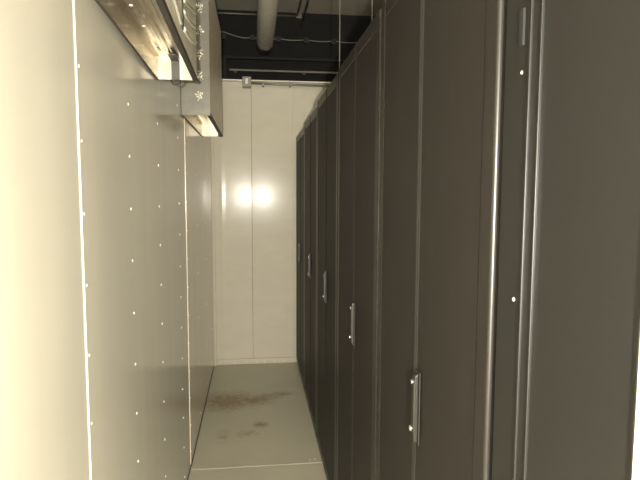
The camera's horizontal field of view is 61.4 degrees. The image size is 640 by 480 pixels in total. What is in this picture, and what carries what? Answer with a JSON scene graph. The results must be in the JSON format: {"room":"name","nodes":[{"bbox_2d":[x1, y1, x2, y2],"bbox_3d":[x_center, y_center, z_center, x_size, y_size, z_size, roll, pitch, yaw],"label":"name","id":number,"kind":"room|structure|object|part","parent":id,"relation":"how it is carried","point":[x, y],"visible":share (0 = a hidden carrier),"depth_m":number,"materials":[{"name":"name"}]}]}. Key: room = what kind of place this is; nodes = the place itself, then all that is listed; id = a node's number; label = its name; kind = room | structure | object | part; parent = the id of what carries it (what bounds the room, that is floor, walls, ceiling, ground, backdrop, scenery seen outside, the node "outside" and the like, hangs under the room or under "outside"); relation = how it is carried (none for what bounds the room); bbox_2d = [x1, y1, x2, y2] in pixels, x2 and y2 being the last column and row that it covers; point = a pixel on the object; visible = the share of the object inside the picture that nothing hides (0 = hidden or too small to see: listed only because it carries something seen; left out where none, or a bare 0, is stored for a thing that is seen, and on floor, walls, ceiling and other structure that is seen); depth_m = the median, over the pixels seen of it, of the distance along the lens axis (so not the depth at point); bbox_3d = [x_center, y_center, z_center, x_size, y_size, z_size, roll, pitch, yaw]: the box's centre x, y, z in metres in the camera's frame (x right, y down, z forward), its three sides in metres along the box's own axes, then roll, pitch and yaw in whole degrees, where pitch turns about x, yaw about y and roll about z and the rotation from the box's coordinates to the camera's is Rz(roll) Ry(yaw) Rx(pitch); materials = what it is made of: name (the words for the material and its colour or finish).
{"room":"server room","nodes":[
{"label":"server room","id":0,"kind":"room"},
{"bbox_2d":[0,0,213,479],"bbox_3d":[-0.577,0.152,1.579,0.065,2.412,6.035,0,5,-7],"label":"wall","id":1,"kind":"structure","parent":0,"point":[130,122],"depth_m":1.22,"materials":[{"name":"metal"}]},
{"bbox_2d":[95,0,197,80],"bbox_3d":[-0.422,-0.879,1.214,0.152,0.708,1.562,-1,5,-8],"label":"box","id":2,"kind":"object","parent":1,"relation":"attached to","point":[162,33],"visible":1,"depth_m":1.63,"materials":[{"name":"metal"}]},
{"bbox_3d":[-0.534,-0.640,2.010,0.139,0.084,0.004,-1,5,-8],"label":"plate","id":3,"kind":"part","parent":2,"relation":"part of","materials":[{"name":"metal"}]},
{"bbox_3d":[-0.356,-0.881,1.225,0.003,0.705,1.560,-1,5,-8],"label":"panel","id":4,"kind":"part","parent":2,"relation":"part of","materials":[{"name":"silver metal"}]},
{"bbox_2d":[187,367,213,479],"bbox_3d":[-0.703,1.237,2.936,0.006,0.008,3.413,0,5,-7],"label":"baseboard","id":5,"kind":"structure","parent":1,"relation":"attached to","point":[213,367],"depth_m":3.41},
{"bbox_2d":[181,0,222,136],"bbox_3d":[-0.680,-1.019,3.169,0.140,0.709,1.068,0,5,-7],"label":"box","id":6,"kind":"object","parent":1,"relation":"attached to","point":[201,99],"visible":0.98,"depth_m":2.68,"materials":[{"name":"metal"}]},
{"bbox_3d":[-0.616,-0.973,2.648,0.140,0.707,0.003,0,5,-7],"label":"plate","id":7,"kind":"part","parent":6,"relation":"part of","materials":[{"name":"metal"}]},
{"bbox_3d":[-0.746,-0.757,3.722,0.133,0.082,0.004,0,5,-7],"label":"plate","id":8,"kind":"part","parent":6,"relation":"part of","materials":[{"name":"metal"}]},
{"bbox_3d":[-0.613,-1.022,3.181,0.003,0.706,1.060,0,5,-7],"label":"panel","id":9,"kind":"part","parent":6,"relation":"part of","materials":[{"name":"grey metal"}]},
{"bbox_2d":[210,136,216,365],"bbox_3d":[-0.900,-0.115,4.552,0.023,2.412,0.070,0,5,-7],"label":"trim","id":10,"kind":"structure","parent":1,"relation":"attached to","point":[211,137],"depth_m":4.56,"materials":[{"name":"white metal"}]},
{"bbox_2d":[191,456,321,469],"bbox_3d":[-0.343,1.235,2.990,0.723,0.006,0.075,0,5,-7],"label":"trim","id":11,"kind":"structure","parent":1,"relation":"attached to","point":[307,459],"depth_m":2.99,"materials":[{"name":"metal"}]},
{"bbox_2d":[188,362,326,479],"bbox_3d":[0.528,1.337,2.360,4.800,0.080,8.700,0,5,-7],"label":"floor","id":12,"kind":"structure","parent":0,"point":[252,411],"depth_m":3.48,"materials":[{"name":"grey concrete"}]},
{"bbox_2d":[296,127,305,395],"bbox_3d":[0.331,0.140,4.273,1.016,1.962,0.754,0,5,-7],"label":"cabinet","id":13,"kind":"object","parent":12,"relation":"on","point":[300,139],"visible":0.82,"depth_m":4.17,"materials":[{"name":"metal"}]},
{"bbox_3d":[-0.170,0.105,4.397,0.020,1.906,0.371,0,5,-7],"label":"door","id":14,"kind":"part","parent":13,"relation":"part of","materials":[{"name":"paint"}]},
{"bbox_3d":[-0.161,0.097,4.173,0.012,0.155,0.017,0,5,-7],"label":"lever","id":15,"kind":"part","parent":13,"relation":"part of","materials":[{"name":"grey metal"}]},
{"bbox_3d":[-0.124,0.138,4.028,0.020,1.906,0.371,0,5,-7],"label":"door","id":16,"kind":"part","parent":13,"relation":"part of","materials":[{"name":"paint"}]},
{"bbox_2d":[305,107,317,442],"bbox_3d":[0.423,0.196,3.524,1.016,1.984,0.754,0,5,-7],"label":"cabinet","id":17,"kind":"object","parent":12,"relation":"on","point":[311,123],"visible":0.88,"depth_m":3.40,"materials":[{"name":"metal"}]},
{"bbox_3d":[-0.077,0.161,3.648,0.020,1.928,0.371,0,5,-7],"label":"door","id":18,"kind":"part","parent":17,"relation":"part of","materials":[{"name":"paint"}]},
{"bbox_3d":[-0.069,0.165,3.424,0.012,0.155,0.017,0,5,-7],"label":"lever","id":19,"kind":"part","parent":17,"relation":"part of","materials":[{"name":"grey metal"}]},
{"bbox_3d":[-0.032,0.195,3.278,0.020,1.928,0.371,0,5,-7],"label":"door","id":20,"kind":"part","parent":17,"relation":"part of","materials":[{"name":"paint"}]},
{"bbox_2d":[317,72,338,479],"bbox_3d":[0.515,0.251,2.774,1.016,2.008,0.754,0,5,-7],"label":"cabinet","id":21,"kind":"object","parent":12,"relation":"on","point":[328,104],"visible":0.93,"depth_m":2.66,"materials":[{"name":"metal"}]},
{"bbox_3d":[0.015,0.216,2.899,0.020,1.952,0.371,0,5,-7],"label":"door","id":22,"kind":"part","parent":21,"relation":"part of","materials":[{"name":"paint"}]},
{"bbox_3d":[0.023,0.232,2.676,0.012,0.155,0.017,0,5,-7],"label":"lever","id":23,"kind":"part","parent":21,"relation":"part of","materials":[{"name":"grey metal"}]},
{"bbox_3d":[0.030,0.232,2.678,0.003,0.164,0.028,0,5,-7],"label":"handle","id":24,"kind":"part","parent":21,"relation":"part of","materials":[{"name":"grey metal"}]},
{"bbox_3d":[0.060,0.250,2.529,0.020,1.952,0.371,0,5,-7],"label":"door","id":25,"kind":"part","parent":21,"relation":"part of","materials":[{"name":"paint"}]},
{"bbox_2d":[336,9,380,479],"bbox_3d":[0.608,0.313,2.025,1.016,2.020,0.754,0,5,-7],"label":"cabinet","id":26,"kind":"object","parent":12,"relation":"on","point":[360,72],"visible":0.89,"depth_m":1.85,"materials":[{"name":"metal"}]},
{"bbox_3d":[0.107,0.278,2.150,0.020,1.964,0.371,0,5,-7],"label":"door","id":27,"kind":"part","parent":26,"relation":"part of","materials":[{"name":"paint"}]},
{"bbox_3d":[0.115,0.299,1.928,0.012,0.155,0.017,0,5,-7],"label":"lever","id":28,"kind":"part","parent":26,"relation":"part of","materials":[{"name":"grey metal"}]},
{"bbox_3d":[0.122,0.300,1.930,0.003,0.164,0.028,0,5,-7],"label":"handle","id":29,"kind":"part","parent":26,"relation":"part of","materials":[{"name":"grey metal"}]},
{"bbox_3d":[0.152,0.311,1.780,0.020,1.964,0.371,0,5,-7],"label":"door","id":30,"kind":"part","parent":26,"relation":"part of","materials":[{"name":"paint"}]},
{"bbox_2d":[375,0,507,479],"bbox_3d":[0.700,0.378,1.277,1.016,2.024,0.754,0,5,-7],"label":"cabinet","id":31,"kind":"object","parent":12,"relation":"on","point":[443,62],"visible":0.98,"depth_m":1.05,"materials":[{"name":"metal"}]},
{"bbox_3d":[0.199,0.343,1.401,0.020,1.968,0.371,0,5,-7],"label":"door","id":32,"kind":"part","parent":31,"relation":"part of","materials":[{"name":"paint"}]},
{"bbox_3d":[0.207,0.366,1.179,0.012,0.155,0.017,0,5,-7],"label":"lever","id":33,"kind":"part","parent":31,"relation":"part of","materials":[{"name":"grey metal"}]},
{"bbox_3d":[0.214,0.367,1.182,0.003,0.164,0.028,0,5,-7],"label":"handle","id":34,"kind":"part","parent":31,"relation":"part of","materials":[{"name":"grey metal"}]},
{"bbox_2d":[492,0,639,479],"bbox_3d":[0.772,0.408,0.746,1.002,2.060,0.310,0,5,-7],"label":"tall cabinet","id":35,"kind":"object","parent":12,"relation":"on","point":[568,338],"visible":1,"depth_m":0.61,"materials":[{"name":"black metal"}]},
{"bbox_3d":[0.271,0.402,0.795,0.009,2.060,0.069,0,5,-7],"label":"frame post","id":36,"kind":"part","parent":35,"relation":"part of","materials":[{"name":"black metal"}]},
{"bbox_2d":[632,341,639,479],"bbox_3d":[0.402,0.174,0.317,0.168,2.600,0.399,0,5,-7],"label":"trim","id":37,"kind":"structure","parent":12,"relation":"on","point":[636,447],"depth_m":0.50,"materials":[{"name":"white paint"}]},
{"bbox_2d":[214,81,329,361],"bbox_3d":[-0.060,-0.126,4.705,1.775,2.412,0.090,0,5,-7],"label":"wall","id":38,"kind":"structure","parent":0,"point":[271,105],"depth_m":4.61,"materials":[{"name":"beige paint"}]},
{"bbox_2d":[242,76,250,87],"bbox_3d":[-0.607,-1.306,4.465,0.072,0.082,0.085,0,5,-7],"label":"junction box","id":39,"kind":"object","parent":38,"relation":"attached to","point":[246,80],"visible":0.99,"depth_m":4.42,"materials":[{"name":"plastic"}]},
{"bbox_2d":[217,357,294,364],"bbox_3d":[-0.559,1.058,4.727,0.678,0.046,0.036,0,5,-7],"label":"baseboard","id":40,"kind":"structure","parent":38,"relation":"attached to","point":[271,359],"depth_m":4.71,"materials":[{"name":"metal"}]},
{"bbox_2d":[222,79,330,83],"bbox_3d":[-0.042,-1.333,4.591,1.749,0.012,0.125,0,5,-7],"label":"trim","id":41,"kind":"structure","parent":38,"relation":"on","point":[229,80],"depth_m":4.50,"materials":[{"name":"white metal"}]},
{"bbox_2d":[251,82,328,87],"bbox_3d":[0.031,-1.298,4.553,1.213,0.027,0.069,0,5,-7],"label":"conduit pipe","id":42,"kind":"object","parent":38,"relation":"attached to","point":[253,83],"visible":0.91,"depth_m":4.49,"materials":[{"name":"metal"}]},
{"bbox_2d":[292,83,293,356],"bbox_3d":[-0.230,-0.147,4.659,0.014,2.364,0.017,0,5,-7],"label":"trim","id":43,"kind":"structure","parent":38,"relation":"attached to","point":[292,83],"depth_m":4.62,"materials":[{"name":"white metal"}]},
{"bbox_2d":[216,9,374,277],"bbox_3d":[-0.001,-0.879,6.546,4.800,3.585,0.100,0,5,-7],"label":"wall","id":44,"kind":"structure","parent":0,"point":[317,27],"depth_m":6.33,"materials":[{"name":"black metal"}]},
{"bbox_2d":[221,56,226,78],"bbox_3d":[-1.111,-1.743,6.251,0.060,0.750,0.060,0,5,-7],"label":"wall post","id":45,"kind":"object","parent":44,"relation":"attached to","point":[223,58],"visible":0.44,"depth_m":6.20,"materials":[{"name":"black metal"}]},
{"bbox_2d":[217,12,301,19],"bbox_3d":[-0.992,-2.594,6.179,1.570,0.060,0.080,0,5,-7],"label":"conduit","id":46,"kind":"object","parent":44,"relation":"attached to","point":[299,17],"visible":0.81,"depth_m":6.19,"materials":[{"name":"metal"}]},
{"bbox_2d":[221,55,344,62],"bbox_3d":[-0.187,-2.119,6.336,4.000,0.030,0.050,0,5,-7],"label":"girt","id":47,"kind":"object","parent":44,"relation":"attached to","point":[227,57],"visible":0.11,"depth_m":6.29,"materials":[{"name":"black metal"}]},
{"bbox_2d":[229,69,337,74],"bbox_3d":[0.176,-1.977,6.389,2.470,0.040,0.060,0,5,-7],"label":"wall rail","id":48,"kind":"object","parent":44,"relation":"attached to","point":[234,70],"visible":0.6,"depth_m":6.29,"materials":[{"name":"metal"}]},
{"bbox_2d":[221,31,356,44],"bbox_3d":[-0.250,-2.401,6.305,2.575,0.202,0.044,0,5,-7],"label":"cable","id":49,"kind":"object","parent":44,"relation":"attached to","point":[278,39],"visible":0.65,"depth_m":6.28,"materials":[{"name":"plastic"}]},
{"bbox_2d":[215,0,384,15],"bbox_3d":[0.539,-2.314,2.033,4.800,0.080,8.700,0,5,-7],"label":"ceiling","id":50,"kind":"structure","parent":0,"point":[347,7],"depth_m":6.08,"materials":[{"name":"black metal"}]},
{"bbox_2d":[256,0,278,54],"bbox_3d":[-0.340,-2.047,3.618,0.168,0.739,3.400,0,5,-7],"label":"duct","id":51,"kind":"object","parent":50,"relation":"hanging from","point":[267,10],"visible":1,"depth_m":4.41,"materials":[{"name":"metal"}]},
{"bbox_2d":[296,0,301,16],"bbox_3d":[-0.079,-2.483,4.734,0.026,0.067,3.020,0,5,-7],"label":"conduit","id":52,"kind":"object","parent":50,"relation":"hanging from","point":[300,1],"visible":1,"depth_m":5.95,"materials":[{"name":"grey metal"}]},
{"bbox_2d":[299,0,309,28],"bbox_3d":[-0.040,-2.433,4.784,0.026,0.177,3.100,0,5,-7],"label":"conduit","id":53,"kind":"object","parent":50,"relation":"hanging from","point":[307,2],"visible":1,"depth_m":5.82,"materials":[{"name":"black metal"}]},
{"bbox_2d":[339,0,340,67],"bbox_3d":[0.116,-1.568,3.110,0.007,1.600,0.007,0,5,-7],"label":"rod","id":54,"kind":"object","parent":50,"relation":"hanging from","point":[339,0],"visible":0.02,"depth_m":3.14,"materials":[{"name":"metal"}]},
{"bbox_2d":[371,0,372,21],"bbox_3d":[0.273,-1.550,2.777,0.007,1.576,0.007,0,5,-7],"label":"rod","id":55,"kind":"object","parent":50,"relation":"hanging from","point":[372,0],"visible":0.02,"depth_m":2.81,"materials":[{"name":"metal"}]}
]}

